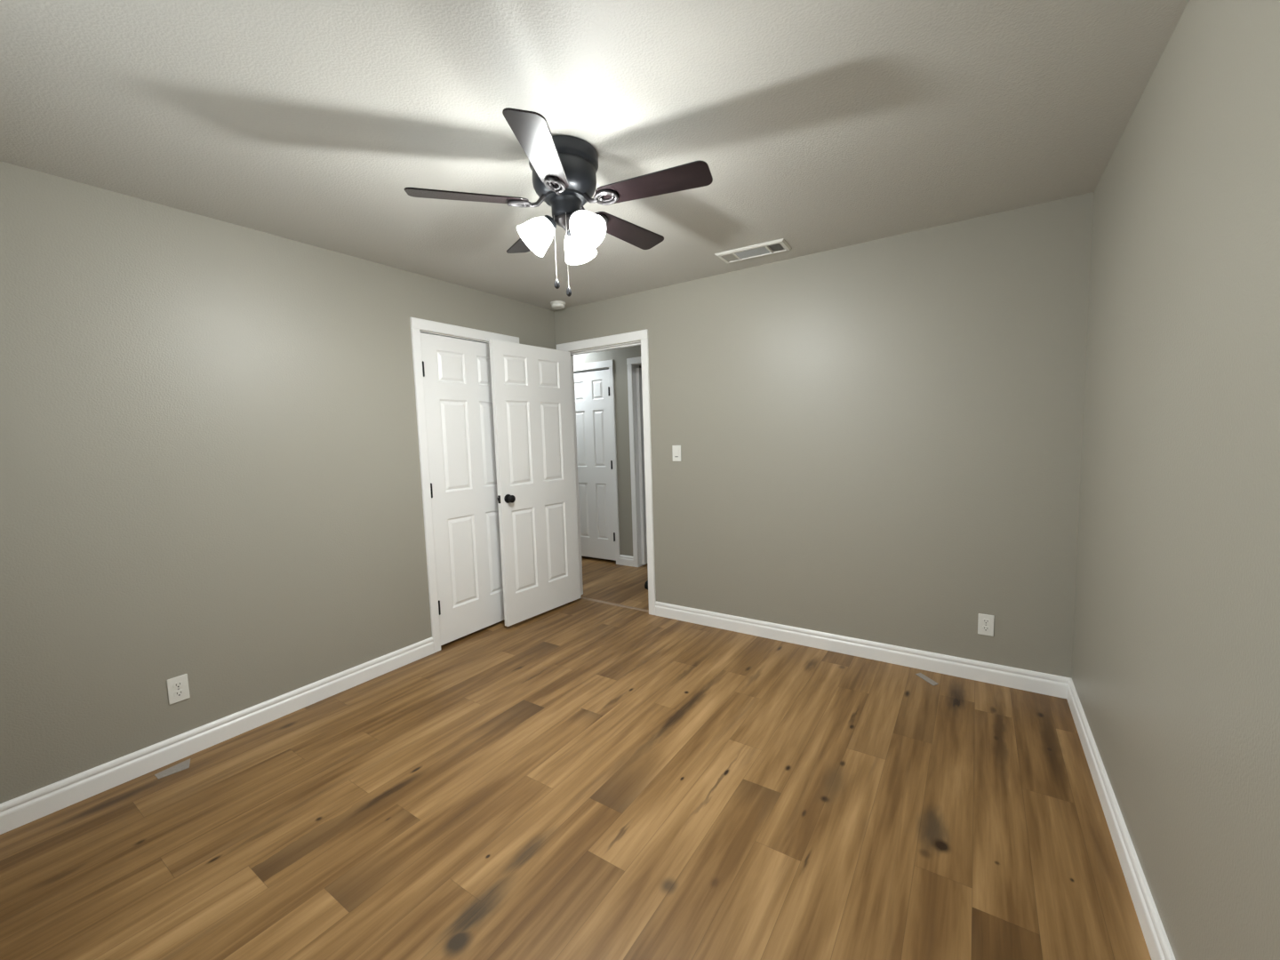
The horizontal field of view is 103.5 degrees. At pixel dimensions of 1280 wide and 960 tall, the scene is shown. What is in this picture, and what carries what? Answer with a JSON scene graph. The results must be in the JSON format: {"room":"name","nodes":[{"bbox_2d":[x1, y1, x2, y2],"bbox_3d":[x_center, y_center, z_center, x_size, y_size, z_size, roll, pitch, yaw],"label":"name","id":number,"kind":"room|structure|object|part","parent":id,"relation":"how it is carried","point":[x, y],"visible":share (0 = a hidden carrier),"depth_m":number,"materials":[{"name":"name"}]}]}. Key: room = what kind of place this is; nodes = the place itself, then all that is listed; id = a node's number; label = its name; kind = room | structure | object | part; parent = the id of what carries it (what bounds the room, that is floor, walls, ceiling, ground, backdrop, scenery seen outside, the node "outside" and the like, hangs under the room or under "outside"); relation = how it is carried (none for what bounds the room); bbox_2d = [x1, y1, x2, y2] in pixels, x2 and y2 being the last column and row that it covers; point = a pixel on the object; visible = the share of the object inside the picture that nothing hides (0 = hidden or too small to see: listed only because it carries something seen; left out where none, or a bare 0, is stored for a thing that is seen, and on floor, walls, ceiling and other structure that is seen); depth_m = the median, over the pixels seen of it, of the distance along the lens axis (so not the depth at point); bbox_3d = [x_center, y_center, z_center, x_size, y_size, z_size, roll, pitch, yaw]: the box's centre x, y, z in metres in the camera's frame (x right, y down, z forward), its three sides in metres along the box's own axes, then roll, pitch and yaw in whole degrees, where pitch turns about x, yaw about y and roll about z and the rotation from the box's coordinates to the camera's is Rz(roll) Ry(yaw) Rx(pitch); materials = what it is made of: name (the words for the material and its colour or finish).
{"room":"empty bedroom","nodes":[
{"label":"empty bedroom","id":0,"kind":"room"},
{"bbox_2d":[0,160,555,803],"bbox_3d":[-1.649,-0.043,2.902,0.115,2.414,3.360,2,6,34],"label":"wall","id":1,"kind":"structure","parent":0,"point":[210,465],"depth_m":2.24,"materials":[{"name":"beige paint"}]},
{"bbox_2d":[166,673,190,704],"bbox_3d":[-2.046,0.927,2.236,0.008,0.114,0.070,2,6,34],"label":"wall outlet","id":2,"kind":"object","parent":1,"relation":"attached to","point":[178,688],"visible":1,"depth_m":2.23,"materials":[{"name":"white plastic"}]},
{"bbox_2d":[173,680,183,688],"bbox_3d":[-2.045,0.907,2.233,0.003,0.027,0.034,2,6,34],"label":"receptacle","id":3,"kind":"object","parent":2,"relation":"attached to","point":[177,684],"depth_m":2.23,"materials":[{"name":"grey plastic"}]},
{"bbox_2d":[174,689,183,697],"bbox_3d":[-2.043,0.946,2.236,0.003,0.027,0.034,2,6,34],"label":"receptacle","id":4,"kind":"object","parent":2,"relation":"attached to","point":[178,693],"depth_m":2.24,"materials":[{"name":"grey plastic"}]},
{"bbox_2d":[0,636,434,834],"bbox_3d":[-1.919,1.166,2.431,0.016,0.106,2.064,2,6,34],"label":"baseboard","id":5,"kind":"structure","parent":1,"relation":"attached to","point":[18,812],"depth_m":2.26,"materials":[{"name":"white paint"}]},
{"bbox_2d":[420,332,504,645],"bbox_3d":[-1.135,0.053,3.556,0.094,2.034,0.768,2,6,34],"label":"door","id":6,"kind":"structure","parent":1,"relation":"in","point":[457,379],"depth_m":3.46,"materials":[{"name":"white paint"}]},
{"bbox_2d":[409,317,519,652],"bbox_3d":[-1.182,0.021,3.591,0.130,2.138,0.878,2,6,34],"label":"door frame","id":7,"kind":"structure","parent":1,"relation":"attached to","point":[417,324],"depth_m":3.23,"materials":[{"name":"white paint"}]},
{"bbox_2d":[0,555,1151,959],"bbox_3d":[-0.422,1.092,3.641,5.760,0.050,5.980,2,6,34],"label":"floor","id":8,"kind":"structure","parent":0,"point":[580,779],"depth_m":1.80,"materials":[{"name":"brown wood"}]},
{"bbox_2d":[154,758,190,779],"bbox_3d":[-1.998,1.244,2.169,0.078,0.002,0.120,2,6,34],"label":"vinyl offcut","id":9,"kind":"object","parent":8,"relation":"on","point":[185,764],"visible":1,"depth_m":2.17,"materials":[{"name":"beige plastic"}]},
{"bbox_2d":[580,596,648,612],"bbox_3d":[-0.229,1.015,4.138,0.760,0.006,0.040,2,6,34],"label":"threshold","id":10,"kind":"object","parent":8,"relation":"on","point":[581,597],"visible":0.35,"depth_m":4.10,"materials":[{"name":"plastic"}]},
{"bbox_2d":[644,580,647,589],"bbox_3d":[0.093,0.937,4.542,0.106,0.071,0.106,2,6,34],"label":"door stop","id":11,"kind":"object","parent":8,"relation":"on","point":[646,581],"visible":0.26,"depth_m":4.51,"materials":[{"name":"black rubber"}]},
{"bbox_2d":[915,672,938,685],"bbox_3d":[1.562,1.084,2.747,0.040,0.002,0.139,-3,5,-11],"label":"vinyl offcut","id":12,"kind":"object","parent":8,"relation":"on","point":[920,675],"visible":1,"depth_m":2.74,"materials":[{"name":"beige plastic"}]},
{"bbox_2d":[0,0,1189,311],"bbox_3d":[-0.497,-1.386,3.423,5.760,0.100,5.980,2,6,34],"label":"ceiling","id":13,"kind":"structure","parent":0,"point":[817,125],"depth_m":1.62,"materials":[{"name":"grey paint"}]},
{"bbox_2d":[550,300,565,309],"bbox_3d":[-0.635,-1.354,3.912,0.116,0.041,0.116,2,6,34],"label":"smoke detector","id":14,"kind":"object","parent":13,"relation":"attached to","point":[556,304],"visible":1,"depth_m":3.87,"materials":[{"name":"white plastic"}]},
{"bbox_2d":[404,107,712,296],"bbox_3d":[-0.249,-0.947,1.907,1.065,0.523,1.049,2,6,34],"label":"ceiling fan","id":15,"kind":"object","parent":13,"relation":"hanging from","point":[564,168],"visible":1,"depth_m":1.79,"materials":[{"name":"brown metal"}]},
{"bbox_3d":[-0.611,-1.011,1.802,0.417,0.006,0.121,-3,17,-14],"label":"blade","id":16,"kind":"part","parent":15,"relation":"part of","materials":[{"name":"brown wood"}]},
{"bbox_3d":[-0.461,-1.048,2.175,0.121,0.006,0.417,-19,13,-30],"label":"blade","id":17,"kind":"part","parent":15,"relation":"part of","materials":[{"name":"brown wood"}]},
{"bbox_3d":[-0.395,-0.892,1.866,0.028,0.056,0.056,-47,14,-7],"label":"bulb","id":18,"kind":"part","parent":15,"relation":"part of","materials":[{"name":"white glass"}]},
{"bbox_3d":[-0.301,-0.998,1.543,0.121,0.006,0.417,11,6,3],"label":"blade","id":19,"kind":"part","parent":15,"relation":"part of","materials":[{"name":"brown wood"}]},
{"bbox_3d":[-0.358,-0.931,1.872,0.080,0.058,0.058,-47,14,-7],"label":"bulb","id":20,"kind":"part","parent":15,"relation":"part of","materials":[{"name":"white glass"}]},
{"bbox_3d":[-0.314,-0.866,1.873,0.002,0.235,0.002,2,6,34],"label":"pull chain","id":21,"kind":"part","parent":15,"relation":"part of","materials":[{"name":"silver metal"}]},
{"bbox_3d":[-0.268,-0.848,1.854,0.002,0.270,0.002,2,6,34],"label":"pull chain","id":22,"kind":"part","parent":15,"relation":"part of","materials":[{"name":"silver metal"}]},
{"bbox_3d":[-0.252,-0.944,1.975,0.058,0.058,0.080,0,-39,16],"label":"bulb","id":23,"kind":"part","parent":15,"relation":"part of","materials":[{"name":"white glass"}]},
{"bbox_3d":[-0.240,-0.910,2.016,0.056,0.056,0.028,0,-39,16],"label":"bulb","id":24,"kind":"part","parent":15,"relation":"part of","materials":[{"name":"white glass"}]},
{"bbox_3d":[-0.215,-0.932,1.831,0.058,0.058,0.080,-7,51,-44],"label":"bulb","id":25,"kind":"part","parent":15,"relation":"part of","materials":[{"name":"white glass"}]},
{"bbox_3d":[-0.187,-0.893,1.807,0.056,0.056,0.028,-7,51,-44],"label":"bulb","id":26,"kind":"part","parent":15,"relation":"part of","materials":[{"name":"white glass"}]},
{"bbox_3d":[-0.058,-1.058,2.147,0.121,0.006,0.417,-13,-4,40],"label":"blade","id":27,"kind":"part","parent":15,"relation":"part of","materials":[{"name":"brown wood"}]},
{"bbox_3d":[0.041,-1.027,1.757,0.417,0.006,0.121,0,-7,22],"label":"blade","id":28,"kind":"part","parent":15,"relation":"part of","materials":[{"name":"brown wood"}]},
{"bbox_2d":[714,238,791,263],"bbox_3d":[0.655,-1.321,2.926,0.400,0.012,0.184,1,6,31],"label":"ceiling vent","id":29,"kind":"object","parent":13,"relation":"in","point":[780,245],"visible":1,"depth_m":2.91,"materials":[{"name":"white metal"}]},
{"bbox_2d":[573,344,640,567],"bbox_3d":[-0.230,-0.302,5.365,4.100,2.414,0.115,2,6,34],"label":"wall","id":30,"kind":"structure","parent":0,"point":[619,356],"depth_m":5.26,"materials":[{"name":"beige paint"}]},
{"bbox_2d":[574,369,615,560],"bbox_3d":[-0.544,-0.149,5.510,0.610,2.034,0.094,2,6,34],"label":"door","id":31,"kind":"structure","parent":30,"relation":"in","point":[591,388],"depth_m":5.49,"materials":[{"name":"white paint"}]},
{"bbox_2d":[573,360,619,564],"bbox_3d":[-0.514,-0.183,5.559,0.716,2.160,0.130,2,6,34],"label":"door frame","id":32,"kind":"structure","parent":30,"relation":"attached to","point":[604,364],"depth_m":5.33,"materials":[{"name":"white paint"}]},
{"bbox_2d":[619,554,633,566],"bbox_3d":[-0.143,0.855,5.352,0.182,0.106,0.016,2,6,34],"label":"baseboard","id":33,"kind":"structure","parent":30,"relation":"attached to","point":[624,560],"depth_m":5.34,"materials":[{"name":"white paint"}]},
{"bbox_2d":[626,356,644,567],"bbox_3d":[0.292,-0.157,5.022,0.860,2.152,0.130,2,6,34],"label":"door frame","id":34,"kind":"structure","parent":30,"relation":"attached to","point":[636,362],"depth_m":5.19,"materials":[{"name":"white paint"}]},
{"bbox_2d":[635,368,647,564],"bbox_3d":[0.199,-0.157,5.505,0.035,2.034,0.700,2,6,34],"label":"door","id":35,"kind":"structure","parent":30,"relation":"in","point":[639,391],"depth_m":5.22,"materials":[{"name":"white paint"}]},
{"bbox_2d":[554,192,1094,678],"bbox_3d":[-0.155,-0.183,3.986,5.760,2.414,0.115,2,6,34],"label":"wall","id":36,"kind":"structure","parent":0,"point":[880,440],"depth_m":2.87,"materials":[{"name":"beige paint"}]},
{"bbox_2d":[488,339,580,626],"bbox_3d":[-0.768,0.012,3.869,0.153,2.034,0.790,2,6,37],"label":"door","id":37,"kind":"structure","parent":36,"relation":"in","point":[532,387],"depth_m":3.81,"materials":[{"name":"white paint"}]},
{"bbox_3d":[-0.921,0.134,3.591,0.059,0.063,0.063,2,6,37],"label":"knob","id":38,"kind":"part","parent":37,"relation":"part of","materials":[{"name":"black metal"}]},
{"bbox_2d":[556,328,655,615],"bbox_3d":[-0.248,-0.048,4.063,0.891,2.137,0.145,2,6,34],"label":"door frame","id":39,"kind":"structure","parent":36,"relation":"attached to","point":[642,335],"depth_m":3.81,"materials":[{"name":"white paint"}]},
{"bbox_2d":[672,445,680,461],"bbox_3d":[0.264,-0.192,3.628,0.070,0.115,0.009,2,6,34],"label":"light switch","id":40,"kind":"object","parent":36,"relation":"attached to","point":[676,449],"visible":1,"depth_m":3.62,"materials":[{"name":"white plastic"}]},
{"bbox_2d":[655,600,1070,698],"bbox_3d":[1.128,1.008,3.176,2.431,0.106,0.016,2,6,34],"label":"baseboard","id":41,"kind":"structure","parent":36,"relation":"attached to","point":[1041,683],"depth_m":2.97,"materials":[{"name":"white paint"}]},
{"bbox_2d":[977,613,994,636],"bbox_3d":[1.837,0.770,2.679,0.070,0.114,0.008,2,6,34],"label":"wall outlet","id":42,"kind":"object","parent":36,"relation":"attached to","point":[985,621],"visible":1,"depth_m":2.68,"materials":[{"name":"white plastic"}]},
{"bbox_2d":[982,625,990,631],"bbox_3d":[1.837,0.789,2.678,0.034,0.027,0.003,2,6,34],"label":"receptacle","id":43,"kind":"object","parent":42,"relation":"attached to","point":[984,628],"depth_m":2.68,"materials":[{"name":"grey plastic"}]},
{"bbox_2d":[982,618,990,623],"bbox_3d":[1.835,0.750,2.675,0.034,0.027,0.003,2,6,34],"label":"receptacle","id":44,"kind":"object","parent":42,"relation":"attached to","point":[984,620],"depth_m":2.67,"materials":[{"name":"grey plastic"}]},
{"bbox_2d":[1071,0,1279,959],"bbox_3d":[1.226,0.038,0.984,0.120,2.414,3.360,2,6,34],"label":"wall","id":45,"kind":"structure","parent":0,"point":[1175,677],"depth_m":1.16,"materials":[{"name":"beige paint"}]},
{"bbox_2d":[1066,678,1175,959],"bbox_3d":[1.205,1.186,1.123,0.016,0.106,3.360,2,6,34],"label":"baseboard","id":46,"kind":"structure","parent":45,"relation":"attached to","point":[1156,938],"depth_m":1.55,"materials":[{"name":"white paint"}]}
]}

